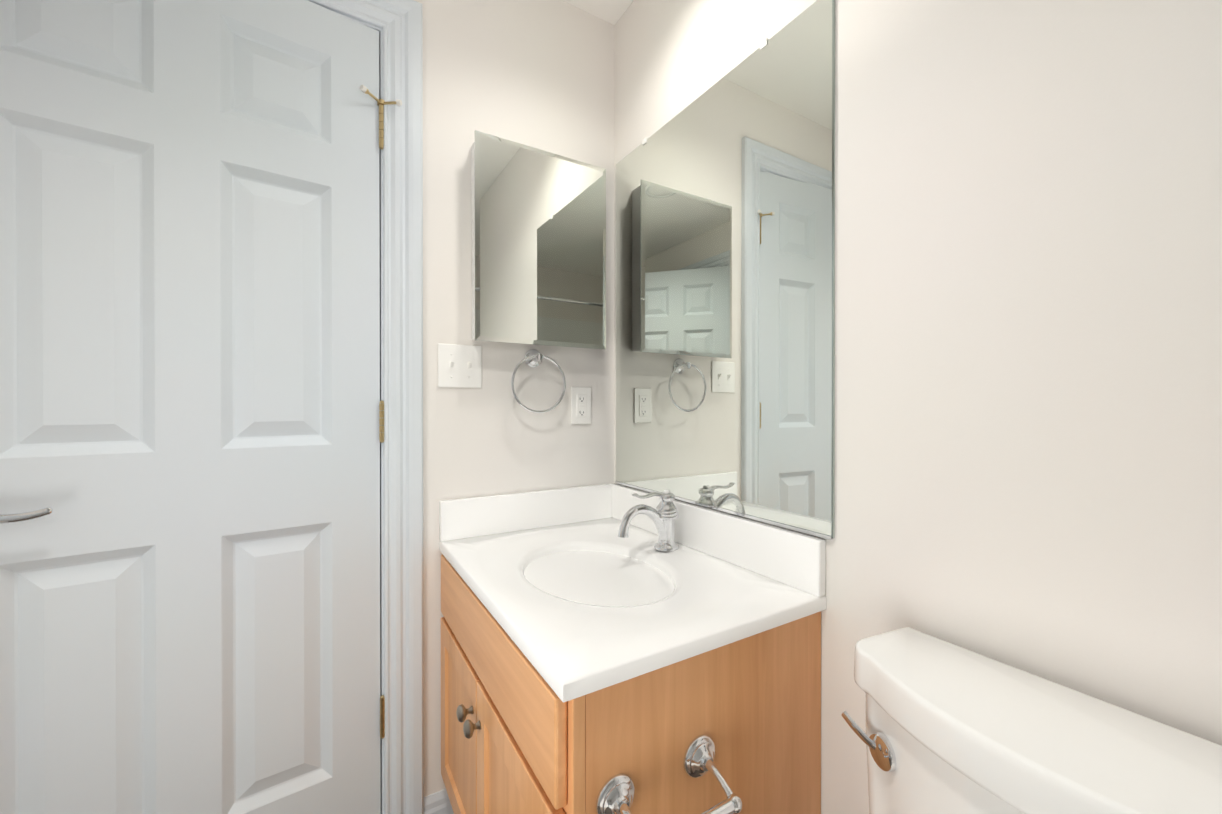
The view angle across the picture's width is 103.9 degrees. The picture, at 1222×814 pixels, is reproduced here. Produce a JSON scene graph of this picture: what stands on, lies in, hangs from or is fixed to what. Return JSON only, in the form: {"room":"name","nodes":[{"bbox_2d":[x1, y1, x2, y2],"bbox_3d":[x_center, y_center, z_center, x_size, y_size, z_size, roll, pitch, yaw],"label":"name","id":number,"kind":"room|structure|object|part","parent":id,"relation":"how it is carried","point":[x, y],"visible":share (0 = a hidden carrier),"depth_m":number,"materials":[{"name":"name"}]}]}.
{"room":"bathroom","nodes":[
{"label":"bathroom","id":0,"kind":"room"},
{"bbox_2d":[414,0,613,796],"bbox_3d":[-0.668,-0.001,1.188,1.740,2.440,0.110,0,0,-31],"label":"wall","id":1,"kind":"structure","parent":0,"point":[538,74],"depth_m":1.33,"materials":[{"name":"paint"}]},
{"bbox_2d":[0,0,384,813],"bbox_3d":[-0.857,0.091,0.980,0.720,2.034,0.048,0,0,-37],"label":"door leaf","id":2,"kind":"structure","parent":1,"relation":"in","point":[190,374],"depth_m":0.97,"materials":[{"name":"paint"}]},
{"bbox_2d":[0,507,52,523],"bbox_3d":[-1.033,0.184,0.794,0.153,0.068,0.063,0,0,-37],"label":"door lever","id":3,"kind":"object","parent":2,"relation":"attached to","point":[17,517],"visible":1,"depth_m":0.80,"materials":[{"name":"silver metal"}]},
{"bbox_2d":[360,85,401,105],"bbox_3d":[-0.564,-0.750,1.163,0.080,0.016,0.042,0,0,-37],"label":"door stop","id":4,"kind":"object","parent":2,"relation":"attached to","point":[381,101],"visible":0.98,"depth_m":1.17,"materials":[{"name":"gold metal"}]},
{"bbox_3d":[-0.565,0.037,1.179,0.012,1.565,0.012,0,0,-37],"label":"door hinges","id":5,"kind":"part","parent":2,"relation":"part of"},
{"bbox_2d":[308,0,423,813],"bbox_3d":[-0.898,0.048,1.036,0.906,2.144,0.132,0,0,-31],"label":"door frame","id":6,"kind":"structure","parent":1,"relation":"attached to","point":[397,25],"depth_m":1.20,"materials":[{"name":"paint"}]},
{"bbox_2d":[424,789,453,813],"bbox_3d":[-0.140,1.069,0.320,1.520,0.108,1.930,0,0,-31],"label":"baseboard","id":7,"kind":"structure","parent":1,"relation":"attached to","point":[438,802],"depth_m":1.25,"materials":[{"name":"paint"}]},
{"bbox_2d":[438,343,481,387],"bbox_3d":[-0.401,-0.109,1.275,0.115,0.115,0.016,0,0,-31],"label":"switch plate","id":8,"kind":"object","parent":1,"relation":"attached to","point":[459,366],"visible":1,"depth_m":1.28,"materials":[{"name":"white plastic"}]},
{"bbox_2d":[471,130,605,349],"bbox_3d":[-0.200,-0.445,1.365,0.393,0.543,0.069,0,0,-31],"label":"medicine cabinet mirror","id":9,"kind":"object","parent":1,"relation":"attached to","point":[538,246],"visible":1,"depth_m":1.32,"materials":[{"name":"stainless steel"},{"name":"mirror glass"}]},
{"bbox_2d":[511,349,565,412],"bbox_3d":[-0.212,-0.075,1.367,0.166,0.186,0.055,0,0,-31],"label":"towel ring","id":10,"kind":"object","parent":1,"relation":"attached to","point":[533,358],"visible":1,"depth_m":1.36,"materials":[{"name":"silver metal"}]},
{"bbox_2d":[571,387,590,423],"bbox_3d":[-0.091,-0.004,1.468,0.069,0.114,0.008,0,0,-31],"label":"electrical outlet plate","id":11,"kind":"object","parent":1,"relation":"attached to","point":[580,405],"visible":1,"depth_m":1.47,"materials":[{"name":"white plastic"}]},
{"bbox_2d":[563,0,633,24],"bbox_3d":[0.073,-1.266,-0.040,1.740,0.100,2.970,0,0,-31],"label":"ceiling","id":12,"kind":"structure","parent":0,"point":[611,11],"depth_m":1.46,"materials":[{"name":"paint"}]},
{"bbox_2d":[614,0,1221,813],"bbox_3d":[0.798,0.003,0.340,0.110,2.440,2.860,0,0,-31],"label":"wall","id":13,"kind":"structure","parent":0,"point":[1028,336],"depth_m":0.64,"materials":[{"name":"paint"}]},
{"bbox_2d":[615,481,832,539],"bbox_3d":[0.211,0.239,1.196,0.008,0.006,0.750,0,0,-31],"label":"channel","id":14,"kind":"object","parent":13,"relation":"attached to","point":[757,519],"visible":1,"depth_m":1.05,"materials":[{"name":"silver metal"}]},
{"bbox_2d":[616,0,834,538],"bbox_3d":[0.212,-0.264,1.195,0.005,1.007,0.754,0,0,-31],"label":"wall mirror","id":15,"kind":"object","parent":13,"relation":"attached to","point":[725,291],"visible":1,"depth_m":1.06,"materials":[{"name":"clear glass"}]},
{"bbox_2d":[760,38,768,49],"bbox_3d":[0.323,-0.764,1.007,0.009,0.014,0.018,0,0,-31],"label":"mirror clip","id":16,"kind":"object","parent":13,"relation":"attached to","point":[763,43],"depth_m":1.00,"materials":[{"name":"white plastic"}]},
{"bbox_3d":[-0.160,1.223,0.355,1.740,0.200,3.870,0,0,-31],"label":"floor","id":17,"kind":"structure","parent":0,"visible":0},
{"bbox_2d":[439,483,825,813],"bbox_3d":[-0.019,0.663,1.033,0.572,0.914,0.830,0,0,-31],"label":"bathroom vanity","id":18,"kind":"object","parent":17,"relation":"on","point":[613,648],"visible":1,"depth_m":0.84,"materials":[{"name":"brown wood"}]},
{"bbox_3d":[-0.349,0.751,1.106,0.018,0.406,0.334,0,0,-31],"label":"door","id":19,"kind":"part","parent":18,"relation":"part of","materials":[{"name":"brown wood"}]},
{"bbox_3d":[-0.163,0.752,0.798,0.018,0.406,0.377,0,0,-31],"label":"door","id":20,"kind":"part","parent":18,"relation":"part of","materials":[{"name":"brown wood"}]},
{"bbox_2d":[618,490,678,550],"bbox_3d":[0.091,0.278,1.159,0.172,0.144,0.063,0,0,-31],"label":"faucet","id":21,"kind":"object","parent":18,"relation":"on","point":[664,516],"depth_m":1.17,"materials":[{"name":"silver metal"}]},
{"bbox_2d":[841,627,1221,813],"bbox_3d":[0.282,0.734,0.375,0.713,0.777,0.490,0,0,-31],"label":"toilet","id":22,"kind":"object","parent":17,"relation":"on","point":[952,728],"visible":1,"depth_m":0.53,"materials":[{"name":"white ceramic"}]},
{"bbox_3d":[0.504,0.564,0.509,0.185,0.327,0.466,0,0,-31],"label":"tank","id":23,"kind":"part","parent":22,"relation":"part of","materials":[{"name":"white ceramic"}]}
]}

